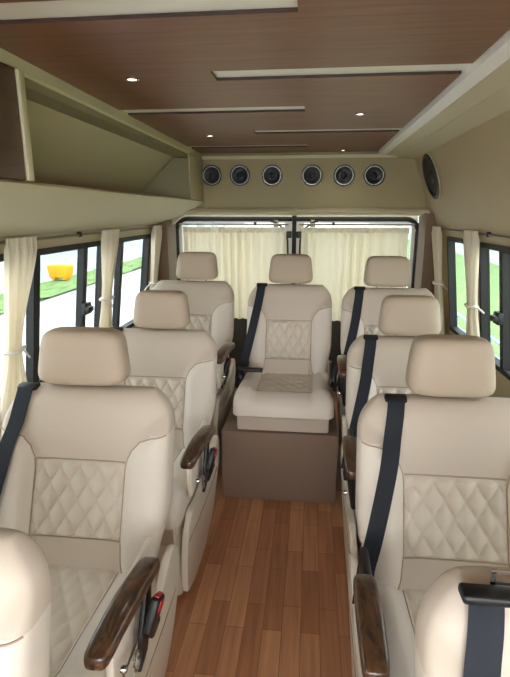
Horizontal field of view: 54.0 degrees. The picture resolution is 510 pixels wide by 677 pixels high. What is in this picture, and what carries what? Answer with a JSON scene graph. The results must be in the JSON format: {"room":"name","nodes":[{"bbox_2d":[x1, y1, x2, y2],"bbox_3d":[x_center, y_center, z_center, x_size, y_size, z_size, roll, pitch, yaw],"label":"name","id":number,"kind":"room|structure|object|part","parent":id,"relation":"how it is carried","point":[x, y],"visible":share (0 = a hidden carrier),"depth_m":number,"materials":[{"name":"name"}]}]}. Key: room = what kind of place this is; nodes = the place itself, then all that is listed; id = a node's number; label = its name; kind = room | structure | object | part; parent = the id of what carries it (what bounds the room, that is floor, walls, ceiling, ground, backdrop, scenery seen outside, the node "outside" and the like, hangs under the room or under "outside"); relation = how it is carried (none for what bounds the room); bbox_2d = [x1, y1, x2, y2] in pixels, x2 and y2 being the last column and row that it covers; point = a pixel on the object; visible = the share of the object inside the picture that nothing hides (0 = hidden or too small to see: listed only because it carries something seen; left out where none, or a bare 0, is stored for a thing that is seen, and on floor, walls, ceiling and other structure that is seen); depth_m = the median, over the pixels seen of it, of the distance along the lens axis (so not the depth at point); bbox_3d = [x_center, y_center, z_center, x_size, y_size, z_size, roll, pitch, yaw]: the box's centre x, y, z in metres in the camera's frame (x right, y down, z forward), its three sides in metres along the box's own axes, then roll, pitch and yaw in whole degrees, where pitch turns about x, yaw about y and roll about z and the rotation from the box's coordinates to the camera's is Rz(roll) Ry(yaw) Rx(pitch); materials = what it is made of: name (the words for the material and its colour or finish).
{"room":"vehicle interior","nodes":[
{"label":"vehicle interior","id":0,"kind":"room"},
{"bbox_2d":[0,224,156,327],"bbox_3d":[-1.037,0.150,1.443,0.262,1.822,5.480,2,14,6],"label":"wall","id":1,"kind":"structure","parent":0,"point":[41,244],"depth_m":2.40,"materials":[{"name":"beige plastic"}]},
{"bbox_2d":[0,241,101,399],"bbox_3d":[-0.950,-0.050,2.026,0.128,0.602,1.620,2,14,6],"label":"window","id":2,"kind":"structure","parent":1,"relation":"in","point":[83,308],"depth_m":2.22,"materials":[{"name":"black rubber"}]},
{"bbox_2d":[0,227,152,244],"bbox_3d":[-0.848,-0.478,2.311,0.018,0.025,2.700,2,14,6],"label":"curtain rod","id":3,"kind":"object","parent":1,"relation":"attached to","point":[79,234],"visible":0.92,"depth_m":2.36,"materials":[{"name":"silver metal"}]},
{"bbox_2d":[0,236,36,440],"bbox_3d":[-0.915,0.025,1.945,0.145,0.818,0.271,2,14,6],"label":"curtain","id":4,"kind":"object","parent":3,"relation":"hanging from","point":[20,254],"visible":0.77,"depth_m":1.88,"materials":[{"name":"beige fabric"}]},
{"bbox_2d":[99,229,119,327],"bbox_3d":[-0.818,-0.193,2.803,0.138,0.818,0.274,2,14,6],"label":"curtain","id":5,"kind":"object","parent":3,"relation":"hanging from","point":[109,238],"visible":0.66,"depth_m":2.71,"materials":[{"name":"beige fabric"}]},
{"bbox_2d":[144,225,161,290],"bbox_3d":[-0.733,-0.380,3.546,0.137,0.818,0.252,2,14,6],"label":"curtain","id":6,"kind":"object","parent":3,"relation":"hanging from","point":[156,234],"visible":0.55,"depth_m":3.51,"materials":[{"name":"beige fabric"}]},
{"bbox_2d":[0,48,204,236],"bbox_3d":[-0.803,-0.481,1.235,0.335,0.496,5.038,2,14,6],"label":"luggage rack","id":7,"kind":"object","parent":1,"relation":"attached to","point":[71,160],"visible":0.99,"depth_m":1.93,"materials":[{"name":"beige plastic"}]},
{"bbox_3d":[-0.777,-0.259,0.108,0.018,0.281,2.563,2,14,6],"label":"cabinet door","id":8,"kind":"part","parent":7,"relation":"part of","materials":[{"name":"brown laminate"}]},
{"bbox_3d":[-0.659,-0.876,2.500,0.260,0.307,2.300,2,14,6],"label":"panel","id":9,"kind":"part","parent":7,"relation":"part of","materials":[{"name":"beige plastic"}]},
{"bbox_3d":[-0.563,-1.002,3.109,0.009,0.250,0.420,14,20,43],"label":"panel","id":10,"kind":"part","parent":7,"relation":"part of","materials":[{"name":"beige plastic"}]},
{"bbox_2d":[112,234,150,327],"bbox_3d":[-0.821,-0.348,3.207,0.118,0.602,0.710,2,14,6],"label":"window","id":11,"kind":"structure","parent":1,"relation":"in","point":[146,238],"depth_m":3.08,"materials":[{"name":"black metal"}]},
{"bbox_2d":[157,220,177,280],"bbox_3d":[-0.748,-0.252,3.892,0.260,1.400,0.260,2,14,6],"label":"trim","id":12,"kind":"structure","parent":1,"relation":"attached to","point":[168,253],"depth_m":3.69,"materials":[{"name":"brown"}]},
{"bbox_2d":[176,215,291,387],"bbox_3d":[-0.170,-0.284,3.977,0.906,1.420,0.095,2,14,6],"label":"door","id":13,"kind":"structure","parent":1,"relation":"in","point":[240,325],"depth_m":3.82,"materials":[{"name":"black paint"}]},
{"bbox_2d":[0,0,509,150],"bbox_3d":[0.007,-0.724,1.103,2.240,0.038,5.480,2,14,6],"label":"ceiling","id":14,"kind":"structure","parent":0,"point":[60,8],"depth_m":1.06,"materials":[{"name":"brown wood laminate"},{"name":"beige plastic trim"}]},
{"bbox_2d":[125,77,138,81],"bbox_3d":[-0.383,-0.806,1.557,0.045,0.004,0.045,2,14,6],"label":"recessed light","id":15,"kind":"object","parent":14,"relation":"attached to","point":[130,79],"visible":1,"depth_m":1.55,"materials":[{"name":"silver metal"}]},
{"bbox_2d":[0,0,509,153],"bbox_3d":[-0.052,-0.680,1.027,1.229,0.009,5.100,2,14,6],"label":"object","id":16,"kind":"structure","parent":14,"relation":"attached to","point":[174,57],"depth_m":1.37,"materials":[{"name":"brown laminate"}]},
{"bbox_2d":[165,388,351,676],"bbox_3d":[0.007,1.090,1.562,2.540,0.060,5.480,2,14,6],"label":"floor","id":17,"kind":"structure","parent":0,"point":[268,595],"depth_m":1.88,"materials":[{"name":"brown wood"}]},
{"bbox_2d":[0,527,51,676],"bbox_3d":[-0.611,0.746,0.636,0.618,1.062,0.778,2,14,6],"label":"passenger seat","id":18,"kind":"object","parent":17,"relation":"on","point":[25,577],"visible":1,"depth_m":0.80,"materials":[{"name":"leather"}]},
{"bbox_2d":[0,327,178,676],"bbox_3d":[-0.529,0.570,1.329,0.648,1.062,0.778,2,14,6],"label":"passenger seat","id":19,"kind":"object","parent":17,"relation":"on","point":[87,459],"visible":0.82,"depth_m":1.46,"materials":[{"name":"leather"}]},
{"bbox_3d":[-0.520,0.470,1.462,0.270,0.201,0.091,2,14,6],"label":"quilted panel","id":20,"kind":"part","parent":19,"relation":"part of","materials":[{"name":"beige leather"}]},
{"bbox_3d":[-0.545,0.690,1.287,0.268,0.028,0.400,2,14,6],"label":"quilted panel","id":21,"kind":"part","parent":19,"relation":"part of","materials":[{"name":"beige leather"}]},
{"bbox_3d":[-0.515,0.417,1.500,0.524,0.505,0.286,2,14,6],"label":"backrest","id":22,"kind":"part","parent":19,"relation":"part of","materials":[{"name":"leather"}]},
{"bbox_2d":[52,569,159,676],"bbox_3d":[-0.549,0.725,1.255,0.490,0.139,0.555,2,14,6],"label":"seat cushion","id":23,"kind":"object","parent":19,"relation":"on","point":[80,597],"depth_m":1.27,"materials":[{"name":"beige leather"}]},
{"bbox_3d":[-0.277,0.701,1.060,0.014,0.016,0.016,2,14,6],"label":"recline knob","id":24,"kind":"part","parent":19,"relation":"part of","materials":[{"name":"silver metal"}]},
{"bbox_3d":[-0.546,0.935,1.334,0.464,0.352,0.565,2,14,6],"label":"seat","id":25,"kind":"part","parent":19,"relation":"part of","materials":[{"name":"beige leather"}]},
{"bbox_3d":[-0.291,0.887,1.326,0.044,0.430,0.594,2,14,6],"label":"panel","id":26,"kind":"part","parent":19,"relation":"part of","materials":[{"name":"beige plastic"}]},
{"bbox_2d":[110,290,218,595],"bbox_3d":[-0.461,0.382,2.073,0.658,1.062,0.778,2,14,6],"label":"passenger seat","id":27,"kind":"object","parent":17,"relation":"on","point":[182,363],"visible":0.41,"depth_m":2.19,"materials":[{"name":"leather"}]},
{"bbox_3d":[-0.448,0.282,2.205,0.270,0.201,0.091,2,14,6],"label":"quilted panel","id":28,"kind":"part","parent":27,"relation":"part of","materials":[{"name":"beige leather"}]},
{"bbox_3d":[-0.442,0.229,2.243,0.524,0.505,0.286,2,14,6],"label":"backrest","id":29,"kind":"part","parent":27,"relation":"part of","materials":[{"name":"leather"}]},
{"bbox_3d":[-0.472,0.502,2.030,0.268,0.028,0.400,2,14,6],"label":"quilted panel","id":30,"kind":"part","parent":27,"relation":"part of","materials":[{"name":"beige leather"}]},
{"bbox_2d":[165,447,194,529],"bbox_3d":[-0.476,0.537,1.998,0.490,0.139,0.555,2,14,6],"label":"seat cushion","id":31,"kind":"object","parent":27,"relation":"on","point":[181,504],"depth_m":1.80,"materials":[{"name":"beige leather"}]},
{"bbox_3d":[-0.474,0.747,2.077,0.464,0.352,0.565,2,14,6],"label":"seat","id":32,"kind":"part","parent":27,"relation":"part of","materials":[{"name":"beige leather"}]},
{"bbox_3d":[-0.219,0.699,2.069,0.044,0.430,0.594,2,14,6],"label":"panel","id":33,"kind":"part","parent":27,"relation":"part of","materials":[{"name":"beige plastic"}]},
{"bbox_2d":[152,252,235,467],"bbox_3d":[-0.388,0.122,2.879,0.598,1.172,0.803,2,14,6],"label":"passenger seat","id":34,"kind":"object","parent":17,"relation":"on","point":[211,303],"visible":0.27,"depth_m":3.01,"materials":[{"name":"leather"}]},
{"bbox_3d":[-0.396,-0.086,3.041,0.524,0.505,0.286,2,14,6],"label":"backrest","id":35,"kind":"part","parent":34,"relation":"part of","materials":[{"name":"leather"}]},
{"bbox_3d":[-0.402,-0.033,3.002,0.270,0.201,0.091,2,14,6],"label":"quilted panel","id":36,"kind":"part","parent":34,"relation":"part of","materials":[{"name":"beige leather"}]},
{"bbox_2d":[216,382,220,396],"bbox_3d":[-0.431,0.222,2.796,0.490,0.139,0.555,2,14,6],"label":"seat cushion","id":37,"kind":"object","parent":34,"relation":"on","point":[218,389],"depth_m":2.64,"materials":[{"name":"beige leather"}]},
{"bbox_3d":[-0.173,0.384,2.866,0.044,0.430,0.594,2,14,6],"label":"panel","id":38,"kind":"part","parent":34,"relation":"part of","materials":[{"name":"beige plastic"}]},
{"bbox_2d":[221,359,337,503],"bbox_3d":[0.188,0.479,3.104,0.569,0.368,1.310,2,14,6],"label":"platform","id":39,"kind":"object","parent":17,"relation":"on","point":[256,464],"visible":0.6,"depth_m":2.47,"materials":[{"name":"brown carpet"}]},
{"bbox_2d":[233,254,337,432],"bbox_3d":[0.166,-0.019,2.678,0.558,0.800,0.778,2,14,6],"label":"passenger seat","id":40,"kind":"object","parent":39,"relation":"on","point":[287,385],"visible":1,"depth_m":2.82,"materials":[{"name":"leather"}]},
{"bbox_3d":[0.162,0.348,2.671,0.444,0.090,0.546,2,14,6],"label":"seat","id":41,"kind":"part","parent":40,"relation":"part of","materials":[{"name":"beige leather"}]},
{"bbox_2d":[233,371,333,419],"bbox_3d":[0.161,0.262,2.635,0.490,0.139,0.555,2,14,6],"label":"seat cushion","id":42,"kind":"object","parent":40,"relation":"on","point":[260,395],"depth_m":2.42,"materials":[{"name":"beige leather"}]},
{"bbox_3d":[0.165,0.227,2.666,0.268,0.028,0.400,2,14,6],"label":"quilted panel","id":43,"kind":"part","parent":40,"relation":"part of","materials":[{"name":"beige leather"}]},
{"bbox_3d":[0.190,0.008,2.841,0.251,0.201,0.091,2,14,6],"label":"quilted panel","id":44,"kind":"part","parent":40,"relation":"part of","materials":[{"name":"beige leather"}]},
{"bbox_3d":[0.195,-0.045,2.880,0.487,0.505,0.286,2,14,6],"label":"backrest","id":45,"kind":"part","parent":40,"relation":"part of","materials":[{"name":"leather"}]},
{"bbox_2d":[336,256,434,461],"bbox_3d":[0.730,0.196,2.586,0.633,1.172,0.778,2,14,6],"label":"passenger seat","id":46,"kind":"object","parent":17,"relation":"on","point":[360,305],"visible":0.17,"depth_m":2.74,"materials":[{"name":"leather"}]},
{"bbox_3d":[0.457,0.445,2.623,0.044,0.430,0.594,2,14,6],"label":"panel","id":47,"kind":"part","parent":46,"relation":"part of","materials":[{"name":"beige plastic"}]},
{"bbox_3d":[0.731,0.042,2.705,0.270,0.201,0.091,2,14,6],"label":"quilted panel","id":48,"kind":"part","parent":46,"relation":"part of","materials":[{"name":"beige leather"}]},
{"bbox_3d":[0.737,-0.011,2.744,0.524,0.505,0.286,2,14,6],"label":"backrest","id":49,"kind":"part","parent":46,"relation":"part of","materials":[{"name":"leather"}]},
{"bbox_2d":[341,295,440,581],"bbox_3d":[0.645,0.417,1.935,0.633,1.062,0.778,2,14,6],"label":"passenger seat","id":50,"kind":"object","parent":17,"relation":"on","point":[376,364],"visible":0.13,"depth_m":2.10,"materials":[{"name":"leather"}]},
{"bbox_3d":[0.371,0.720,1.986,0.044,0.430,0.594,2,14,6],"label":"panel","id":51,"kind":"part","parent":50,"relation":"part of","materials":[{"name":"beige plastic"}]},
{"bbox_3d":[0.619,0.782,1.941,0.464,0.352,0.565,2,14,6],"label":"seat","id":52,"kind":"part","parent":50,"relation":"part of","materials":[{"name":"beige leather"}]},
{"bbox_2d":[355,509,360,540],"bbox_3d":[0.617,0.571,1.862,0.490,0.139,0.555,2,14,6],"label":"seat cushion","id":53,"kind":"object","parent":50,"relation":"on","point":[355,509],"depth_m":1.70,"materials":[{"name":"beige leather"}]},
{"bbox_3d":[0.651,0.264,2.107,0.524,0.505,0.286,2,14,6],"label":"backrest","id":54,"kind":"part","parent":50,"relation":"part of","materials":[{"name":"leather"}]},
{"bbox_3d":[0.646,0.317,2.068,0.270,0.201,0.091,2,14,6],"label":"quilted panel","id":55,"kind":"part","parent":50,"relation":"part of","materials":[{"name":"beige leather"}]},
{"bbox_2d":[348,334,509,676],"bbox_3d":[0.547,0.595,1.234,0.633,1.062,0.778,2,14,6],"label":"passenger seat","id":56,"kind":"object","parent":17,"relation":"on","point":[432,492],"visible":0.68,"depth_m":1.38,"materials":[{"name":"leather"}]},
{"bbox_3d":[0.273,0.897,1.285,0.044,0.430,0.594,2,14,6],"label":"panel","id":57,"kind":"part","parent":56,"relation":"part of","materials":[{"name":"beige plastic"}]},
{"bbox_2d":[378,585,414,676],"bbox_3d":[0.518,0.749,1.160,0.490,0.139,0.555,2,14,6],"label":"seat cushion","id":58,"kind":"object","parent":56,"relation":"on","point":[398,601],"depth_m":1.21,"materials":[{"name":"beige leather"}]},
{"bbox_3d":[0.523,0.714,1.192,0.268,0.028,0.400,2,14,6],"label":"quilted panel","id":59,"kind":"part","parent":56,"relation":"part of","materials":[{"name":"beige leather"}]},
{"bbox_3d":[0.553,0.441,1.405,0.524,0.505,0.286,2,14,6],"label":"backrest","id":60,"kind":"part","parent":56,"relation":"part of","materials":[{"name":"leather"}]},
{"bbox_3d":[0.548,0.494,1.367,0.270,0.201,0.091,2,14,6],"label":"quilted panel","id":61,"kind":"part","parent":56,"relation":"part of","materials":[{"name":"beige leather"}]},
{"bbox_2d":[414,523,509,676],"bbox_3d":[0.487,0.778,0.508,0.633,1.062,0.778,2,14,6],"label":"passenger seat","id":62,"kind":"object","parent":17,"relation":"on","point":[462,627],"visible":1,"depth_m":0.70,"materials":[{"name":"leather"}]},
{"bbox_2d":[196,151,427,207],"bbox_3d":[0.349,-1.131,3.587,1.810,0.393,0.060,2,14,6],"label":"wall","id":63,"kind":"structure","parent":0,"point":[401,187],"depth_m":3.56,"materials":[{"name":"beige plastic"}]},
{"bbox_2d":[172,215,184,223],"bbox_3d":[-0.530,-1.091,3.697,0.300,0.523,0.060,2,14,6],"label":"trim","id":64,"kind":"structure","parent":63,"relation":"attached to","point":[178,218],"depth_m":3.73,"materials":[{"name":"beige plastic"}]},
{"bbox_2d":[203,164,221,186],"bbox_3d":[-0.312,-1.177,3.610,0.154,0.154,0.016,2,14,6],"label":"round speaker","id":65,"kind":"object","parent":63,"relation":"attached to","point":[212,174],"visible":0.97,"depth_m":3.61},
{"bbox_2d":[179,222,288,224],"bbox_3d":[-0.164,-0.860,3.745,0.830,0.025,0.022,2,14,6],"label":"curtain rod","id":66,"kind":"object","parent":63,"relation":"attached to","point":[254,223],"visible":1,"depth_m":3.74,"materials":[{"name":"silver metal"}]},
{"bbox_3d":[-0.164,-0.857,3.745,0.830,0.013,0.014,2,14,6],"label":"rod","id":67,"kind":"part","parent":66,"relation":"part of","materials":[{"name":"silver metal"}]},
{"bbox_2d":[183,227,285,318],"bbox_3d":[-0.154,-0.496,3.835,0.780,0.700,0.048,2,14,6],"label":"curtain","id":68,"kind":"object","parent":66,"relation":"hanging from","point":[244,255],"visible":0.52,"depth_m":3.80,"materials":[{"name":"beige fabric"}]},
{"bbox_2d":[229,164,249,186],"bbox_3d":[-0.109,-1.170,3.588,0.154,0.154,0.016,2,14,6],"label":"round speaker","id":69,"kind":"object","parent":63,"relation":"attached to","point":[239,175],"visible":1,"depth_m":3.59},
{"bbox_2d":[261,164,282,186],"bbox_3d":[0.121,-1.163,3.564,0.154,0.154,0.016,2,14,6],"label":"round speaker","id":70,"kind":"object","parent":63,"relation":"attached to","point":[271,175],"visible":1,"depth_m":3.56},
{"bbox_2d":[292,216,296,253],"bbox_3d":[0.299,-0.276,3.943,0.032,1.420,0.060,2,14,6],"label":"trim","id":71,"kind":"structure","parent":63,"relation":"attached to","point":[294,218],"depth_m":3.78,"materials":[{"name":"black rubber"}]},
{"bbox_2d":[202,154,396,159],"bbox_3d":[0.359,-1.272,3.500,1.480,0.020,0.035,2,14,6],"label":"trim","id":72,"kind":"structure","parent":63,"relation":"attached to","point":[344,155],"depth_m":3.50,"materials":[{"name":"beige plastic"}]},
{"bbox_2d":[182,208,429,215],"bbox_3d":[0.307,-0.918,3.619,1.890,0.055,0.110,2,14,6],"label":"trim","id":73,"kind":"structure","parent":63,"relation":"attached to","point":[196,211],"depth_m":3.58,"materials":[{"name":"beige plastic"}]},
{"bbox_2d":[301,164,322,186],"bbox_3d":[0.403,-1.153,3.535,0.154,0.154,0.016,2,14,6],"label":"round speaker","id":74,"kind":"object","parent":63,"relation":"attached to","point":[312,174],"visible":1,"depth_m":3.54},
{"bbox_2d":[333,164,354,186],"bbox_3d":[0.625,-1.145,3.511,0.154,0.154,0.016,2,14,6],"label":"round speaker","id":75,"kind":"object","parent":63,"relation":"attached to","point":[344,174],"visible":1,"depth_m":3.51},
{"bbox_2d":[299,222,414,225],"bbox_3d":[0.741,-0.836,3.648,0.830,0.025,0.022,2,14,6],"label":"curtain rod","id":76,"kind":"object","parent":63,"relation":"attached to","point":[332,223],"visible":1,"depth_m":3.65,"materials":[{"name":"silver metal"}]},
{"bbox_2d":[301,227,408,320],"bbox_3d":[0.728,-0.472,3.741,0.775,0.700,0.050,2,14,6],"label":"curtain","id":77,"kind":"object","parent":76,"relation":"hanging from","point":[339,256],"visible":0.52,"depth_m":3.71,"materials":[{"name":"beige fabric"}]},
{"bbox_2d":[363,164,384,186],"bbox_3d":[0.831,-1.138,3.490,0.154,0.154,0.016,2,14,6],"label":"round speaker","id":78,"kind":"object","parent":63,"relation":"attached to","point":[374,174],"visible":1,"depth_m":3.49},
{"bbox_2d":[379,30,509,154],"bbox_3d":[0.594,-0.656,0.980,0.043,0.032,5.140,2,14,6],"label":"trim","id":79,"kind":"structure","parent":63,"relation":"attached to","point":[499,52],"depth_m":1.60,"materials":[{"name":"white paint"}]},
{"bbox_2d":[386,58,509,158],"bbox_3d":[0.715,-0.640,0.971,0.199,0.058,5.140,2,14,6],"label":"trim","id":80,"kind":"structure","parent":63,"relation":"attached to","point":[489,98],"depth_m":1.96,"materials":[{"name":"beige plastic"}]},
{"bbox_2d":[441,228,509,397],"bbox_3d":[1.051,0.206,1.219,0.262,1.822,5.480,2,14,6],"label":"wall","id":81,"kind":"structure","parent":0,"point":[502,389],"depth_m":2.84,"materials":[{"name":"beige plastic"}]},
{"bbox_2d":[296,216,418,391],"bbox_3d":[0.764,-0.259,3.877,0.906,1.420,0.095,2,14,6],"label":"door","id":82,"kind":"structure","parent":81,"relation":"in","point":[335,350],"depth_m":3.72,"materials":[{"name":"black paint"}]},
{"bbox_2d":[414,213,436,294],"bbox_3d":[1.309,-0.197,3.672,0.260,1.400,0.260,2,14,6],"label":"trim","id":83,"kind":"structure","parent":81,"relation":"attached to","point":[424,270],"depth_m":3.49,"materials":[{"name":"brown plastic"}]},
{"bbox_2d":[422,152,440,199],"bbox_3d":[1.095,-1.006,3.107,0.105,0.287,0.340,1,14,5],"label":"speaker","id":84,"kind":"object","parent":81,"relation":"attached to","point":[430,172],"visible":1,"depth_m":3.09},
{"bbox_2d":[446,236,465,334],"bbox_3d":[1.238,-0.289,2.972,0.118,0.602,0.520,2,14,6],"label":"window","id":85,"kind":"structure","parent":81,"relation":"in","point":[451,257],"depth_m":3.19,"materials":[{"name":"black metal"}]},
{"bbox_2d":[415,110,509,235],"bbox_3d":[0.932,-0.412,0.993,0.240,0.511,5.120,2,14,6],"label":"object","id":86,"kind":"structure","parent":81,"relation":"attached to","point":[473,167],"depth_m":2.36,"materials":[{"name":"beige plastic"}]},
{"bbox_2d":[441,228,509,239],"bbox_3d":[1.083,-0.424,2.104,0.018,0.025,2.700,2,14,6],"label":"curtain rod","id":87,"kind":"object","parent":81,"relation":"attached to","point":[488,234],"visible":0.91,"depth_m":2.38,"materials":[{"name":"silver metal"}]},
{"bbox_2d":[432,226,447,333],"bbox_3d":[1.229,-0.329,3.341,0.137,0.818,0.180,2,14,6],"label":"curtain","id":88,"kind":"object","parent":87,"relation":"hanging from","point":[436,231],"visible":0.65,"depth_m":3.29,"materials":[{"name":"beige fabric"}]},
{"bbox_2d":[463,230,484,336],"bbox_3d":[1.150,-0.152,2.643,0.137,0.818,0.170,2,14,6],"label":"curtain","id":89,"kind":"object","parent":87,"relation":"hanging from","point":[471,241],"visible":0.65,"depth_m":2.59,"materials":[{"name":"beige fabric"}]},
{"bbox_2d":[479,242,509,380],"bbox_3d":[1.102,0.003,1.821,0.128,0.602,1.650,2,14,6],"label":"window","id":90,"kind":"structure","parent":81,"relation":"in","point":[501,317],"depth_m":2.35,"materials":[{"name":"black metal"}]},
{"label":"outside","id":91,"kind":"structure","parent":0,"visible":0},
{"bbox_2d":[0,225,498,397],"bbox_3d":[2.197,-2.879,19.777,120.000,0.200,120.000,2,14,6],"label":"ground","id":92,"kind":"structure","parent":91,"point":[59,310],"depth_m":10.81,"materials":[{"name":"white"}]},
{"bbox_2d":[0,257,141,313],"bbox_3d":[-4.633,-2.716,18.521,1.300,0.080,44.000,2,14,6],"label":"grass","id":93,"kind":"structure","parent":92,"relation":"on","point":[49,288],"depth_m":13.66,"materials":[{"name":"green plant"}]},
{"bbox_2d":[47,264,73,279],"bbox_3d":[-5.519,-1.884,14.215,0.600,0.409,0.420,2,14,6],"label":"box","id":94,"kind":"object","parent":93,"relation":"on","point":[55,271],"visible":1,"depth_m":14.03,"materials":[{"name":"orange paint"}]},
{"bbox_2d":[0,222,243,290],"bbox_3d":[-7.756,-9.022,32.849,7.300,5.300,54.200,2,14,6],"label":"sky","id":95,"kind":"structure","parent":92,"relation":"on","point":[131,248],"depth_m":16.88,"materials":[{"name":"grey"}]},
{"bbox_2d":[369,217,498,261],"bbox_3d":[15.019,-10.128,36.199,6.600,5.800,62.200,2,14,6],"label":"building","id":96,"kind":"structure","parent":92,"relation":"on","point":[494,255],"depth_m":38.40,"materials":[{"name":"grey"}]},
{"bbox_2d":[404,240,499,357],"bbox_3d":[7.375,-4.858,26.988,5.150,0.080,64.000,2,14,6],"label":"lawn","id":97,"kind":"structure","parent":92,"relation":"on","point":[460,264],"depth_m":12.07,"materials":[{"name":"green plant"}]},
{"bbox_2d":[457,312,499,359],"bbox_3d":[3.824,-1.709,13.661,0.050,0.342,24.050,2,14,6],"label":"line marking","id":98,"kind":"object","parent":97,"relation":"on","point":[493,339],"visible":0.02,"depth_m":7.35,"materials":[{"name":"white paint"}]},
{"bbox_3d":[3.824,-1.853,13.624,0.044,0.044,24.000,2,14,6],"label":"rail","id":99,"kind":"part","parent":98,"relation":"part of","materials":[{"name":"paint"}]}
]}

